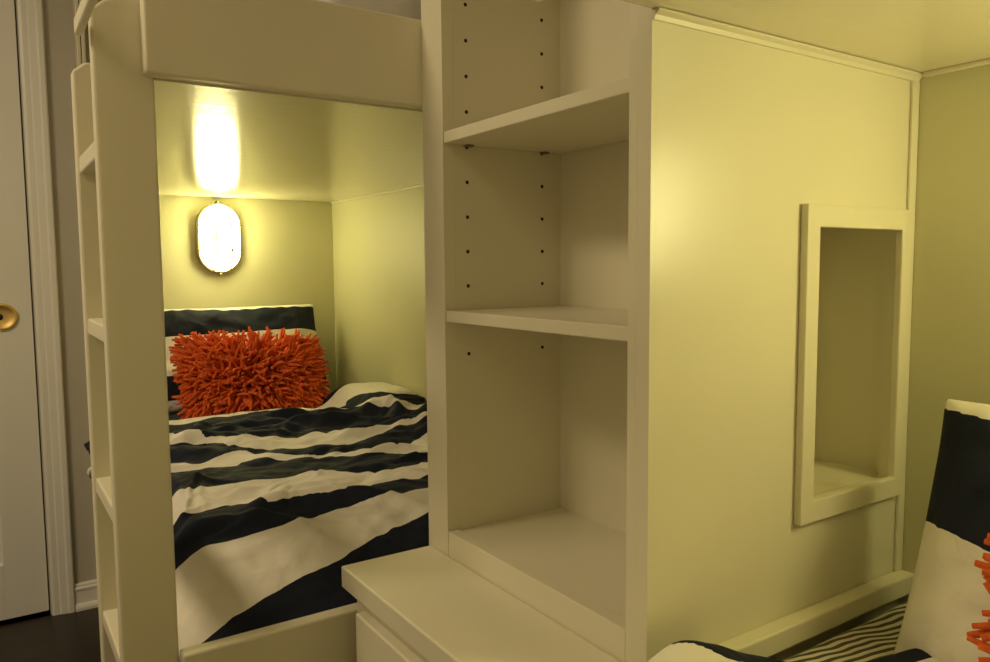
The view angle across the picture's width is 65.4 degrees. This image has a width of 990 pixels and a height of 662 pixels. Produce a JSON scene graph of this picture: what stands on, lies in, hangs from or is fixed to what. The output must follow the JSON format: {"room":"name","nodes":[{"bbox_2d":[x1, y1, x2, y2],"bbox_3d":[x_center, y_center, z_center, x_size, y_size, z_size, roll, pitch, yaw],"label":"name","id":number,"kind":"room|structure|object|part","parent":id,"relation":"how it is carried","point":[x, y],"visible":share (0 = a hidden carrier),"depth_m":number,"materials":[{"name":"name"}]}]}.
{"room":"bedroom","nodes":[
{"label":"bedroom","id":0,"kind":"room"},
{"bbox_2d":[0,593,100,661],"bbox_3d":[-1.029,1.092,0.964,3.239,0.080,3.660,-4,6,-34],"label":"floor","id":1,"kind":"structure","parent":0,"point":[75,636],"depth_m":2.35,"materials":[{"name":"brown wood"}]},
{"bbox_2d":[71,0,423,661],"bbox_3d":[-0.436,-0.050,1.785,1.020,2.050,2.208,-4,6,-34],"label":"bunk bed","id":2,"kind":"object","parent":1,"relation":"on","point":[293,100],"visible":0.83,"depth_m":1.10,"materials":[{"name":"white paint"}]},
{"bbox_3d":[-1.308,-0.077,2.496,0.011,2.000,0.058,-4,6,-34],"label":"wall post","id":3,"kind":"part","parent":2,"relation":"part of","materials":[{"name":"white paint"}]},
{"bbox_3d":[-1.297,-0.077,2.503,0.011,2.000,0.058,-4,6,-34],"label":"wall post","id":4,"kind":"part","parent":2,"relation":"part of","materials":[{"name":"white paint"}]},
{"bbox_3d":[-0.390,-0.371,0.771,0.010,0.022,0.515,-4,6,-34],"label":"hand rail","id":5,"kind":"part","parent":2,"relation":"part of","materials":[{"name":"white paint"}]},
{"bbox_3d":[-0.613,0.303,1.256,0.071,1.437,0.025,-4,6,-34],"label":"ladder post","id":6,"kind":"part","parent":2,"relation":"part of","materials":[{"name":"white paint"}]},
{"bbox_3d":[-0.487,0.295,1.070,0.074,1.483,0.025,-4,6,-34],"label":"ladder post","id":7,"kind":"part","parent":2,"relation":"part of","materials":[{"name":"white paint"}]},
{"bbox_3d":[-0.253,0.532,1.216,0.452,0.183,0.026,-4,6,-34],"label":"rail","id":8,"kind":"part","parent":2,"relation":"part of","materials":[{"name":"white paint"}]},
{"bbox_3d":[-0.249,-0.416,1.143,0.507,0.135,0.025,-4,6,-34],"label":"rail","id":9,"kind":"part","parent":2,"relation":"part of","materials":[{"name":"white paint"}]},
{"bbox_2d":[320,0,420,19],"bbox_3d":[-0.443,-0.547,2.037,0.682,0.200,1.680,-4,6,-34],"label":"mattress","id":10,"kind":"object","parent":2,"relation":"on","point":[405,8],"visible":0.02,"depth_m":1.21,"materials":[{"name":"fabric"}]},
{"bbox_3d":[-0.155,-0.434,2.243,0.008,0.007,1.688,-4,6,-34],"label":"deck trim","id":11,"kind":"part","parent":2,"relation":"part of","materials":[{"name":"white paint"}]},
{"bbox_3d":[-0.521,0.424,2.144,0.795,0.188,1.540,-4,6,-34],"label":"mattress","id":12,"kind":"object","parent":2,"relation":"on","visible":0},
{"bbox_2d":[169,326,330,419],"bbox_3d":[-0.754,0.163,2.427,0.496,0.351,0.253,-3,5,-28],"label":"cushion","id":13,"kind":"object","parent":12,"relation":"on","point":[229,375],"visible":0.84,"depth_m":2.37,"materials":[{"name":"orange fabric"}]},
{"bbox_2d":[84,382,428,661],"bbox_3d":[-0.500,0.337,1.977,0.948,0.260,1.532,-4,6,-34],"label":"duvet","id":14,"kind":"object","parent":12,"relation":"on","point":[270,506],"visible":0.59,"depth_m":1.46,"materials":[{"name":"fabric"}]},
{"bbox_2d":[164,304,329,412],"bbox_3d":[-0.908,0.085,2.651,0.660,0.330,0.220,-4,6,-34],"label":"pillow","id":15,"kind":"object","parent":14,"relation":"on","point":[289,317],"visible":0.32,"depth_m":2.65,"materials":[{"name":"fabric"}]},
{"bbox_2d":[356,600,427,661],"bbox_3d":[-0.029,0.722,1.050,0.156,0.628,0.483,-4,6,-34],"label":"base cabinet","id":16,"kind":"object","parent":1,"relation":"on","point":[375,641],"visible":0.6,"depth_m":1.10,"materials":[{"name":"white paint"}]},
{"bbox_2d":[341,546,619,661],"bbox_3d":[-0.035,0.391,1.028,0.157,0.034,0.495,-4,6,-34],"label":"countertop","id":17,"kind":"structure","parent":16,"relation":"on","point":[445,611],"depth_m":1.02,"materials":[{"name":"white paint"}]},
{"bbox_2d":[421,0,922,661],"bbox_3d":[0.258,-0.010,1.181,0.539,2.060,0.527,-4,6,-34],"label":"bookcase","id":18,"kind":"object","parent":1,"relation":"on","point":[669,254],"visible":0.98,"depth_m":1.05,"materials":[{"name":"white paint"}]},
{"bbox_3d":[0.138,-0.025,1.378,0.519,2.060,0.062,-4,6,-34],"label":"peg panel","id":19,"kind":"part","parent":18,"relation":"part of","materials":[{"name":"white paint"}]},
{"bbox_3d":[0.132,-0.287,1.063,0.226,0.018,0.417,-4,6,-34],"label":"shelf","id":20,"kind":"part","parent":18,"relation":"part of","materials":[{"name":"white paint"}]},
{"bbox_3d":[0.134,-0.015,1.086,0.226,0.018,0.417,-4,6,-34],"label":"shelf","id":21,"kind":"part","parent":18,"relation":"part of","materials":[{"name":"white paint"}]},
{"bbox_3d":[0.049,0.681,1.091,0.020,0.702,0.405,-4,6,-34],"label":"rail","id":22,"kind":"part","parent":18,"relation":"part of","materials":[{"name":"white paint"}]},
{"bbox_3d":[0.145,0.338,1.121,0.208,0.019,0.420,-4,6,-34],"label":"shelf","id":23,"kind":"part","parent":18,"relation":"part of","materials":[{"name":"white paint"}]},
{"bbox_3d":[0.235,0.008,1.155,0.014,2.030,0.420,-4,6,-34],"label":"panel","id":24,"kind":"part","parent":18,"relation":"part of","materials":[{"name":"white paint"}]},
{"bbox_3d":[0.378,0.005,0.986,0.522,2.060,0.020,-4,6,-34],"label":"panel","id":25,"kind":"part","parent":18,"relation":"part of","materials":[{"name":"white paint"}]},
{"bbox_3d":[0.384,-0.343,0.944,0.522,0.010,0.010,-4,6,-34],"label":"cove mould","id":26,"kind":"part","parent":18,"relation":"part of","materials":[{"name":"white paint"}]},
{"bbox_3d":[0.486,0.040,1.041,0.237,0.411,0.011,-4,6,-34],"label":"niche frame","id":27,"kind":"part","parent":18,"relation":"part of","materials":[{"name":"white paint"}]},
{"bbox_2d":[533,0,989,76],"bbox_3d":[0.087,0.154,0.186,1.906,1.900,1.049,-4,6,-34],"label":"ceiling","id":28,"kind":"structure","parent":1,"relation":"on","point":[930,38],"depth_m":0.86,"materials":[{"name":"white paint"}]},
{"bbox_2d":[782,602,906,661],"bbox_3d":[0.119,0.568,0.216,1.857,0.210,0.989,-4,6,-34],"label":"mattress","id":29,"kind":"object","parent":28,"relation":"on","point":[876,638],"visible":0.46,"depth_m":0.98,"materials":[{"name":"fabric"}]},
{"bbox_2d":[648,640,939,661],"bbox_3d":[0.042,0.430,0.163,1.609,0.066,0.970,-4,6,-34],"label":"duvet","id":30,"kind":"object","parent":29,"relation":"on","point":[684,650],"visible":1,"depth_m":0.84,"materials":[{"name":"fabric"}]},
{"bbox_2d":[893,399,989,661],"bbox_3d":[0.747,0.268,0.678,0.201,0.314,0.721,-4,6,-37],"label":"pillow","id":31,"kind":"object","parent":29,"relation":"on","point":[948,594],"visible":0.94,"depth_m":0.90,"materials":[{"name":"fabric"}]},
{"bbox_2d":[966,533,989,661],"bbox_3d":[0.595,0.312,0.542,0.247,0.348,0.500,-3,6,-30],"label":"cushion","id":32,"kind":"object","parent":29,"relation":"on","point":[983,633],"visible":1,"depth_m":0.72,"materials":[{"name":"orange fabric"}]},
{"bbox_3d":[0.879,-0.326,0.664,0.009,0.007,1.003,-4,6,-34],"label":"deck trim","id":33,"kind":"part","parent":28,"relation":"part of","materials":[{"name":"white paint"}]},
{"bbox_2d":[0,0,335,624],"bbox_3d":[-1.910,-0.245,2.163,3.239,2.500,0.080,-4,6,-34],"label":"wall","id":34,"kind":"structure","parent":0,"point":[287,245],"depth_m":2.64,"materials":[{"name":"beige paint"}]},
{"bbox_2d":[0,0,48,620],"bbox_3d":[-1.789,-0.071,2.240,0.759,2.014,0.042,-4,6,-34],"label":"door","id":35,"kind":"structure","parent":34,"relation":"in","point":[23,565],"depth_m":2.43,"materials":[{"name":"white paint"}]},
{"bbox_3d":[-1.531,-0.043,2.394,0.084,0.084,0.008,-4,6,-34],"label":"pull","id":36,"kind":"part","parent":35,"relation":"part of","materials":[{"name":"gold metal"}]},
{"bbox_2d":[17,0,75,615],"bbox_3d":[-1.769,-0.098,2.207,0.905,2.098,0.022,-4,6,-34],"label":"trim","id":37,"kind":"structure","parent":34,"relation":"attached to","point":[30,12],"depth_m":2.44,"materials":[{"name":"white paint"}]},
{"bbox_2d":[74,579,97,611],"bbox_3d":[-0.996,0.855,2.798,0.932,0.088,0.024,-4,6,-34],"label":"baseboard","id":38,"kind":"structure","parent":34,"relation":"attached to","point":[86,594],"depth_m":2.56,"materials":[{"name":"white paint"}]},
{"bbox_2d":[195,201,241,275],"bbox_3d":[-0.956,-0.324,2.686,0.150,0.262,0.101,-4,6,-34],"label":"lamp","id":39,"kind":"object","parent":34,"relation":"attached to","point":[217,226],"visible":1,"depth_m":2.66,"materials":[{"name":"white glass"}]},
{"bbox_2d":[332,65,989,604],"bbox_3d":[0.334,-0.240,1.592,0.098,2.450,3.360,-4,6,-34],"label":"wall","id":40,"kind":"structure","parent":0,"point":[950,338],"depth_m":1.10,"materials":[{"name":"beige paint"}]}
]}

